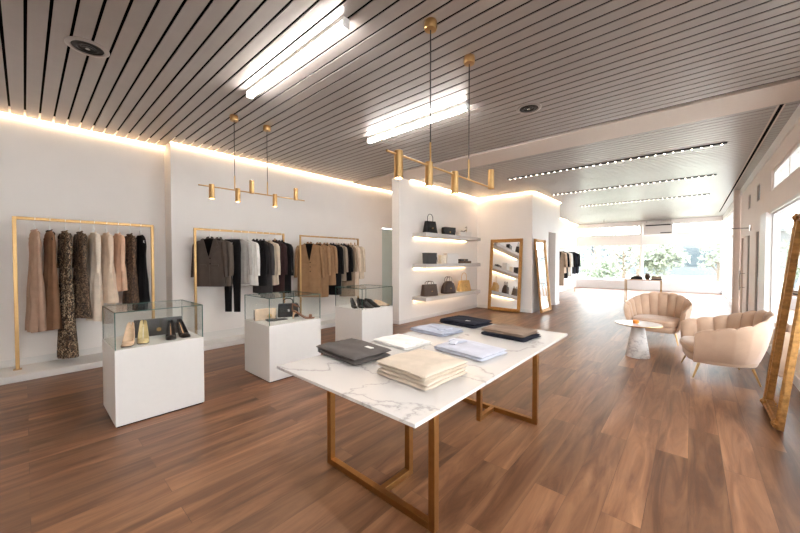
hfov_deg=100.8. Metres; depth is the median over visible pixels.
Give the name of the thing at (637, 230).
tree
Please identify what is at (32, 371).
baseboard
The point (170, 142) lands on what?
recessed light
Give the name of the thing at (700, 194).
track
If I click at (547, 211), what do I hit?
wall
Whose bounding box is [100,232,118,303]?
dress
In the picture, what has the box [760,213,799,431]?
floor mirror
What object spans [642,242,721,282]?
window
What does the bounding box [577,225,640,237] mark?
window
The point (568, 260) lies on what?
coat
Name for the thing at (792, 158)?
window
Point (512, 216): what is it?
wall
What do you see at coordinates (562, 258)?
coat
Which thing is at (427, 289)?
handbag
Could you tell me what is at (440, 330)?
shirt
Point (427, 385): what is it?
sweater
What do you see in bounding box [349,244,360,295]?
coat
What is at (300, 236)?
rail
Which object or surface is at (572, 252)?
coat
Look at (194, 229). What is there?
rail
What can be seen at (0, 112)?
light
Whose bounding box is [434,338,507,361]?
shirt
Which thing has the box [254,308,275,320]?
clutch bag
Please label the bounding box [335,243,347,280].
blazer
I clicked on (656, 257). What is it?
shrub
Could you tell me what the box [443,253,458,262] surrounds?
display box
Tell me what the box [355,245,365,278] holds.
jacket
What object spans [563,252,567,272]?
blouse
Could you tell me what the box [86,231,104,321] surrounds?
dress
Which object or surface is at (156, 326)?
clutch bag
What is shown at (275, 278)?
blouse
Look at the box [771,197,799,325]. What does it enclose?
window
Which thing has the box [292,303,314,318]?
sandal
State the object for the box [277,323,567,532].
display table
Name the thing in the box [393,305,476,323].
baseboard
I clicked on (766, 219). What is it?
trim
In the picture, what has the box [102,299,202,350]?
glass case
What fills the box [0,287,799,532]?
floor
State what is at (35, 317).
dress
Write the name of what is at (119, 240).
dress
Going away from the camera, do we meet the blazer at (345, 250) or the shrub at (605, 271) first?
the blazer at (345, 250)
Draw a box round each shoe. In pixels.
[121,322,134,347]
[137,320,148,344]
[166,320,176,339]
[176,318,190,337]
[350,298,357,308]
[358,299,373,307]
[364,298,379,307]
[374,300,389,305]
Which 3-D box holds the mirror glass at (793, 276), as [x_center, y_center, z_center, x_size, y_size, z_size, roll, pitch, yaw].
[3.859,0.489,3.261,0.008,1.922,0.582,8,6,41]
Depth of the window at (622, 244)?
18.35 m
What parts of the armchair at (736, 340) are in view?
leg, leg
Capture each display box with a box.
[438,255,446,263]
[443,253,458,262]
[456,232,471,236]
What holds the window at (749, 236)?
in the wall at (770, 198)
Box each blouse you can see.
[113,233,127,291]
[232,239,252,283]
[241,239,259,285]
[265,240,280,284]
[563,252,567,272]
[566,252,570,271]
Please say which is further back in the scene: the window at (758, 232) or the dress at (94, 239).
the window at (758, 232)
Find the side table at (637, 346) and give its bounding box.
[615,320,662,358]
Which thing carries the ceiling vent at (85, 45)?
in the ceiling at (727, 161)
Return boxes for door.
[382,229,391,304]
[738,238,745,312]
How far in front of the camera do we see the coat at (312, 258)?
7.42 m
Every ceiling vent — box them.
[64,36,109,57]
[516,102,541,113]
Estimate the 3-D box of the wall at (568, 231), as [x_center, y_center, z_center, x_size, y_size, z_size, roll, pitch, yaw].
[7.566,-0.611,16.284,0.400,3.740,8.950,1,2,41]
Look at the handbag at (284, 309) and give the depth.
4.93 m
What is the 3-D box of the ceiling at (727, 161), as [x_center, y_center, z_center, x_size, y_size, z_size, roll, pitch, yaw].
[3.794,-2.209,8.849,8.170,0.006,24.591,1,2,41]
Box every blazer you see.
[191,237,227,286]
[215,237,233,285]
[250,239,268,285]
[323,242,337,284]
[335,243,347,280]
[341,243,353,280]
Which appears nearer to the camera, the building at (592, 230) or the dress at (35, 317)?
the dress at (35, 317)
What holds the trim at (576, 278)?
attached to the wall at (713, 236)
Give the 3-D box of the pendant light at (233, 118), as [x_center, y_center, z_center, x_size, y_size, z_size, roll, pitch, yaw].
[-2.114,-1.523,4.913,0.110,1.200,1.580,1,2,41]
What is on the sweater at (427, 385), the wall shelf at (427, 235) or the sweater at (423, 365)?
the sweater at (423, 365)
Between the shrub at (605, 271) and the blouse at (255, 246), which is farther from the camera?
the shrub at (605, 271)
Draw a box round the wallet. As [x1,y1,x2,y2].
[265,318,287,321]
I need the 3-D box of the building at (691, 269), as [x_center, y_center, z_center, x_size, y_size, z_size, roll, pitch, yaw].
[33.374,-1.382,37.079,19.000,4.650,7.000,1,2,41]
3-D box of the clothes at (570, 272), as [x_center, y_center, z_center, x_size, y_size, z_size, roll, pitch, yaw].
[7.810,-0.097,15.514,0.597,1.169,0.159,0,1,1]
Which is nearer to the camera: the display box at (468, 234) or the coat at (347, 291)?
the coat at (347, 291)
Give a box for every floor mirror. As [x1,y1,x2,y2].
[488,238,522,312]
[534,239,551,312]
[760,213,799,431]
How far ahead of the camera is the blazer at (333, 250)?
7.75 m
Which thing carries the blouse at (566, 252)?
hanging from the clothes hanger
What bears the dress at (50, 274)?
hanging from the clothes hanger
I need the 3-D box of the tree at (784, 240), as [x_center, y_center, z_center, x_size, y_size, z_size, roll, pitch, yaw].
[16.485,-0.595,12.986,2.966,4.098,2.665,0,1,5]
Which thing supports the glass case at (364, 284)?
on the plinth at (367, 324)
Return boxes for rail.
[12,216,154,370]
[193,228,284,333]
[299,235,358,313]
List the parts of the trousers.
leg, leg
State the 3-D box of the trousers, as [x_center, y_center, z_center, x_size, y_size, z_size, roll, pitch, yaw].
[-3.147,0.170,6.219,0.346,1.360,0.077,0,1,7]
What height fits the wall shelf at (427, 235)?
0.112 m
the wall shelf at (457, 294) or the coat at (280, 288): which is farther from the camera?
the wall shelf at (457, 294)
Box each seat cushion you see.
[632,314,679,327]
[679,336,693,351]
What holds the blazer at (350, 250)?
hanging from the clothes hanger
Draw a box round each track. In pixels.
[507,142,726,179]
[551,174,716,194]
[580,194,708,206]
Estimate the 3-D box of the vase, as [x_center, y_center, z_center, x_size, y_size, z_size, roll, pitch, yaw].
[9.137,0.369,12.219,0.180,0.220,0.180,1,2,41]
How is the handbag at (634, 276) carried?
on the console table at (625, 293)
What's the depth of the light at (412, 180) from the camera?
9.44 m
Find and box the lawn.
[578,272,783,298]
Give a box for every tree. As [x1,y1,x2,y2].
[578,231,596,269]
[579,227,621,276]
[598,229,639,278]
[608,226,650,275]
[696,242,722,281]
[707,207,796,272]
[780,231,791,256]
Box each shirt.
[372,334,431,349]
[410,323,463,336]
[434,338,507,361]
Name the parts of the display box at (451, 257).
lid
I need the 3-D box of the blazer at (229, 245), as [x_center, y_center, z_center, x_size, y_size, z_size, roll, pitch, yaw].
[-3.300,-0.092,6.036,0.574,0.904,0.145,0,1,7]
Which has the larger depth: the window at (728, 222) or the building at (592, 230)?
the building at (592, 230)
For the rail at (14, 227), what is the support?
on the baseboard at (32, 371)
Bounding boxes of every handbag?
[277,298,299,317]
[420,281,437,296]
[422,253,437,263]
[423,214,437,232]
[441,276,455,293]
[457,273,470,291]
[630,275,642,278]
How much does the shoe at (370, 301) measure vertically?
0.153 m
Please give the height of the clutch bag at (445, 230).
0.225 m
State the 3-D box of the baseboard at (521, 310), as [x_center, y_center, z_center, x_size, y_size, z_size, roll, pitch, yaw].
[3.925,1.343,9.917,0.496,0.100,1.251,1,2,41]
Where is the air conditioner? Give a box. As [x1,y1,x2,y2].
[644,219,672,234]
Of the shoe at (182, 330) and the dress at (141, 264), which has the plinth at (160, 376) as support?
the shoe at (182, 330)
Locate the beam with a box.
[353,76,799,187]
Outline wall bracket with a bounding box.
[729,225,750,230]
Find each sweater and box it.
[316,338,390,364]
[376,367,467,390]
[377,348,467,381]
[440,315,492,327]
[481,324,538,337]
[481,331,540,341]
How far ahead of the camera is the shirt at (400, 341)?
3.41 m
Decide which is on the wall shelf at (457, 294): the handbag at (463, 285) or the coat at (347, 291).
the handbag at (463, 285)
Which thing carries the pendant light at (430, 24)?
hanging from the ceiling at (727, 161)
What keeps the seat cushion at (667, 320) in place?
on the armchair at (668, 310)
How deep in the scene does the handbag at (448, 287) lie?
9.27 m
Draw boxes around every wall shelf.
[412,232,480,241]
[412,263,480,267]
[412,289,479,301]
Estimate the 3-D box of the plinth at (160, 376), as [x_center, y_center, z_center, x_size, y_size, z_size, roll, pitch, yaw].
[-2.711,1.154,3.648,0.740,0.740,0.760,1,2,41]
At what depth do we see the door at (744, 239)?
9.15 m
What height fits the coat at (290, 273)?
1.114 m
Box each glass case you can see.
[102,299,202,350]
[244,291,319,325]
[335,284,392,309]
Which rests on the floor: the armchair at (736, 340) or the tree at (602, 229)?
the armchair at (736, 340)
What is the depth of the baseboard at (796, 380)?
4.21 m
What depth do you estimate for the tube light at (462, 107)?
4.74 m
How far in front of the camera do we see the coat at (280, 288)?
6.80 m
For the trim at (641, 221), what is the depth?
17.41 m
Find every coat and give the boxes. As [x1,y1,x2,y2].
[253,239,274,292]
[272,240,287,292]
[278,240,293,292]
[294,242,323,296]
[316,242,330,296]
[329,243,343,294]
[340,243,356,296]
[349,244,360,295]
[559,252,565,285]
[561,251,569,277]
[572,252,577,273]
[576,253,578,272]
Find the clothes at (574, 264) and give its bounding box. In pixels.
[568,251,575,272]
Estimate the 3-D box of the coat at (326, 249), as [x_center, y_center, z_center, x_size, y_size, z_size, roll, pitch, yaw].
[-1.878,0.069,7.654,0.594,1.274,0.144,0,1,7]
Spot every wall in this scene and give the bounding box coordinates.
[0,106,166,360]
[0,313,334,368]
[164,137,391,332]
[477,192,534,309]
[534,193,559,308]
[559,218,576,291]
[577,216,722,290]
[721,120,799,373]
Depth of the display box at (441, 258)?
9.07 m
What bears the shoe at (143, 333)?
on the plinth at (160, 376)
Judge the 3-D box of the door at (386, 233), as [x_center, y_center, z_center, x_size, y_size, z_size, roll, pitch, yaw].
[-0.227,0.133,10.151,0.040,2.510,1.040,1,2,41]
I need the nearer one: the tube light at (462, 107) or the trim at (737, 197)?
the tube light at (462, 107)
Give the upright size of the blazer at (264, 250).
0.934 m
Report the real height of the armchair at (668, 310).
0.918 m
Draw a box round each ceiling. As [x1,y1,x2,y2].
[0,0,799,224]
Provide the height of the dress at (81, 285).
1.327 m
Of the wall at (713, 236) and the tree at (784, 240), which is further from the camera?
the wall at (713, 236)
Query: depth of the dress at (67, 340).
4.82 m
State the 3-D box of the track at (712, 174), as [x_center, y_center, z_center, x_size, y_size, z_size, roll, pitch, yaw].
[6.105,-2.205,9.065,3.710,0.032,0.070,1,2,41]
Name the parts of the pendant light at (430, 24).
lamp shade, lamp shade, stem, cord, lamp shade, stem, cord, lamp shade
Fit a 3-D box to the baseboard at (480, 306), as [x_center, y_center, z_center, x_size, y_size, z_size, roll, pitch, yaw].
[2.616,1.327,10.654,0.571,0.100,0.607,1,2,41]
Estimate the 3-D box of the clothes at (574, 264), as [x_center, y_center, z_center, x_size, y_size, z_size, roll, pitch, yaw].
[8.041,-0.196,15.762,0.619,1.044,0.160,0,1,1]
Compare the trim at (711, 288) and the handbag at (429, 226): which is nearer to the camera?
the handbag at (429, 226)
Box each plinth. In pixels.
[102,330,203,427]
[244,315,320,382]
[335,303,392,341]
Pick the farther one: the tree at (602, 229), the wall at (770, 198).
the tree at (602, 229)
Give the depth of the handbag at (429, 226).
8.59 m
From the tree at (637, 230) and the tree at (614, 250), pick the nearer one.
the tree at (614, 250)
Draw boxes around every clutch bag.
[133,316,181,337]
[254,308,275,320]
[442,227,455,234]
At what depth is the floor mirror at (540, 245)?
10.20 m
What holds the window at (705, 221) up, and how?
in the wall at (713, 236)
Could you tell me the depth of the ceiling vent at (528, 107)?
4.40 m
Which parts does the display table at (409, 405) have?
leg, leg, leg, leg, leg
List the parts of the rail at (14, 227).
post, rail, post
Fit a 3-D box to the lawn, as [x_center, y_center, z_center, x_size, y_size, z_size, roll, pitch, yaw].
[43.580,0.724,49.458,120.000,0.080,88.200,1,2,41]
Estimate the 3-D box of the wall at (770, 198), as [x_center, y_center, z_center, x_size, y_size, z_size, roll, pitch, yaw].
[7.046,-0.401,6.246,0.200,3.740,24.700,1,2,41]
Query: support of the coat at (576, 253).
hanging from the clothes hanger
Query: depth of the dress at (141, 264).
5.48 m
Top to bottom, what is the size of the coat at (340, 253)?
1.254 m
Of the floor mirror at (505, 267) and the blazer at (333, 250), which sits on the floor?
the floor mirror at (505, 267)
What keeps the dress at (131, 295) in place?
hanging from the clothes hanger
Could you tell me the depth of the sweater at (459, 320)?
4.41 m
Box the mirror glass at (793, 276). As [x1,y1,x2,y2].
[770,230,799,411]
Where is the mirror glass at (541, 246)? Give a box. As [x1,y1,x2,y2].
[536,242,548,308]
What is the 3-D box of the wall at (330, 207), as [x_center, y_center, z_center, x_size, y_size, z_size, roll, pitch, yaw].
[-0.474,-0.483,10.175,0.580,3.740,11.250,1,2,41]
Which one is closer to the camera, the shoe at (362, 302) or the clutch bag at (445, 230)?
the shoe at (362, 302)
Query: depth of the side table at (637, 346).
5.37 m
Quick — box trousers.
[224,239,240,311]
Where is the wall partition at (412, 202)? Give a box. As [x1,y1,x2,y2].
[392,179,476,320]
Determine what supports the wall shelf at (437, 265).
attached to the wall partition at (412, 202)
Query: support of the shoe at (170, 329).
on the plinth at (160, 376)
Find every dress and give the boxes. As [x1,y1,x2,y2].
[25,229,46,332]
[43,229,61,330]
[57,230,78,358]
[72,231,91,318]
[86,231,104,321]
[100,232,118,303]
[122,233,138,303]
[132,234,150,310]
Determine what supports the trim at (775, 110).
attached to the ceiling at (727, 161)
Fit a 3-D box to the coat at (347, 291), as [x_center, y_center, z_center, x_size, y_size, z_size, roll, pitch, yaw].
[-1.322,0.086,8.286,0.534,1.334,0.141,0,1,7]
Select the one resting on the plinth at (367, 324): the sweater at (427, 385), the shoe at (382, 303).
the shoe at (382, 303)
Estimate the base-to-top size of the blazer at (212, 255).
0.904 m
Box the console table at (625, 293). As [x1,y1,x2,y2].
[624,279,662,301]
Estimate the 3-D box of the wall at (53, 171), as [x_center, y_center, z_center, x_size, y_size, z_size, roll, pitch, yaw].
[-5.891,-0.361,4.320,0.200,3.740,4.700,1,2,41]
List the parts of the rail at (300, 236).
post, rail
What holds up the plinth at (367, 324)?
on the floor
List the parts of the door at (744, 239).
handle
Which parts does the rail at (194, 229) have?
post, rail, post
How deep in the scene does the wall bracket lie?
7.98 m
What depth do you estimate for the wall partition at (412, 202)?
8.90 m
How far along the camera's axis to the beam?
5.00 m
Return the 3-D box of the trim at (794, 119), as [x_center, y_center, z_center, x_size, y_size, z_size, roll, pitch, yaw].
[4.314,-2.004,3.287,0.030,0.170,16.700,1,2,41]
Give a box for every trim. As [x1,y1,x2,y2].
[576,278,720,283]
[576,279,721,293]
[640,221,642,276]
[719,104,785,211]
[731,190,741,313]
[740,104,799,194]
[758,212,772,311]
[769,192,799,213]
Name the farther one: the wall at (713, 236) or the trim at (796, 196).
the wall at (713, 236)
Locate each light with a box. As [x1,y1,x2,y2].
[0,112,163,147]
[170,142,389,191]
[198,114,304,206]
[246,16,349,98]
[367,102,468,143]
[386,17,494,194]
[412,180,477,198]
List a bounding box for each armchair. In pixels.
[624,292,692,345]
[679,310,774,386]
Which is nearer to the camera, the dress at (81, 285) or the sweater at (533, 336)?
the sweater at (533, 336)
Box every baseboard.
[0,319,334,384]
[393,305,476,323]
[477,304,487,307]
[520,307,539,312]
[767,343,799,390]
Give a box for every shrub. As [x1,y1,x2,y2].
[579,257,621,278]
[634,244,690,279]
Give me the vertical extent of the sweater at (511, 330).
0.049 m
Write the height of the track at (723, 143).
0.032 m
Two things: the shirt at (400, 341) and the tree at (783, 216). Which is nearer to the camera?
the shirt at (400, 341)
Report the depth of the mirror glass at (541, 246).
10.25 m
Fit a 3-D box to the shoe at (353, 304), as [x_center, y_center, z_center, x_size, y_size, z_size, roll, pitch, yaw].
[-0.827,0.652,5.918,0.093,0.168,0.278,-1,1,-29]
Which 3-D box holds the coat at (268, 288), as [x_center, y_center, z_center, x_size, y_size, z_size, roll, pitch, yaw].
[-2.764,-0.010,6.648,0.533,1.094,0.144,0,1,7]
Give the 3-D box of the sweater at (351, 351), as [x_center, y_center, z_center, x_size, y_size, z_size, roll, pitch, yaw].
[-0.432,0.770,3.051,0.428,0.091,0.612,-1,2,-45]
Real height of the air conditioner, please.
0.752 m
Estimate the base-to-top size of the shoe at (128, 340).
0.208 m
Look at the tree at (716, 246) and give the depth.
20.17 m
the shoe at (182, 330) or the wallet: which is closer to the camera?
the shoe at (182, 330)
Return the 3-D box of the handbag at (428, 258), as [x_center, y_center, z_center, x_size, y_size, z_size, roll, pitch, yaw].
[0.786,-0.214,8.689,0.455,0.285,0.204,-1,1,-37]
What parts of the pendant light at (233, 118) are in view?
lamp shade, cord, lamp shade, lamp shade, lamp shade, lamp shade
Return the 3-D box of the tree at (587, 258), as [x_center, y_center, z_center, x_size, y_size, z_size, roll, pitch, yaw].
[11.997,-0.936,25.584,3.468,4.250,5.288,0,1,-16]
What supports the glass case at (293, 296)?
on the plinth at (267, 347)
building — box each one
[578,229,602,271]
[600,227,792,277]
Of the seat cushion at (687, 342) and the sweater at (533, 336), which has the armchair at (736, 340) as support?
the seat cushion at (687, 342)
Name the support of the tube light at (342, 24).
attached to the ceiling at (727, 161)
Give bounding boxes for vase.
[645,273,650,279]
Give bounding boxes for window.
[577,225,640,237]
[577,244,640,279]
[642,221,722,234]
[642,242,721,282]
[722,210,732,299]
[747,236,749,310]
[756,232,758,310]
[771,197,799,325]
[773,142,799,189]
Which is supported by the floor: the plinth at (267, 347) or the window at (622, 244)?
the plinth at (267, 347)
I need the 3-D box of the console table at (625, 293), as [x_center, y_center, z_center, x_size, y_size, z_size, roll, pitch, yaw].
[9.039,0.910,12.316,1.120,0.865,0.440,1,2,41]
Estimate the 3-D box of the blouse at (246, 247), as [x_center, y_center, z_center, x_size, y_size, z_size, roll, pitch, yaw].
[-3.048,-0.090,6.325,0.493,0.859,0.118,0,1,7]
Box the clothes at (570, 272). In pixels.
[567,252,572,276]

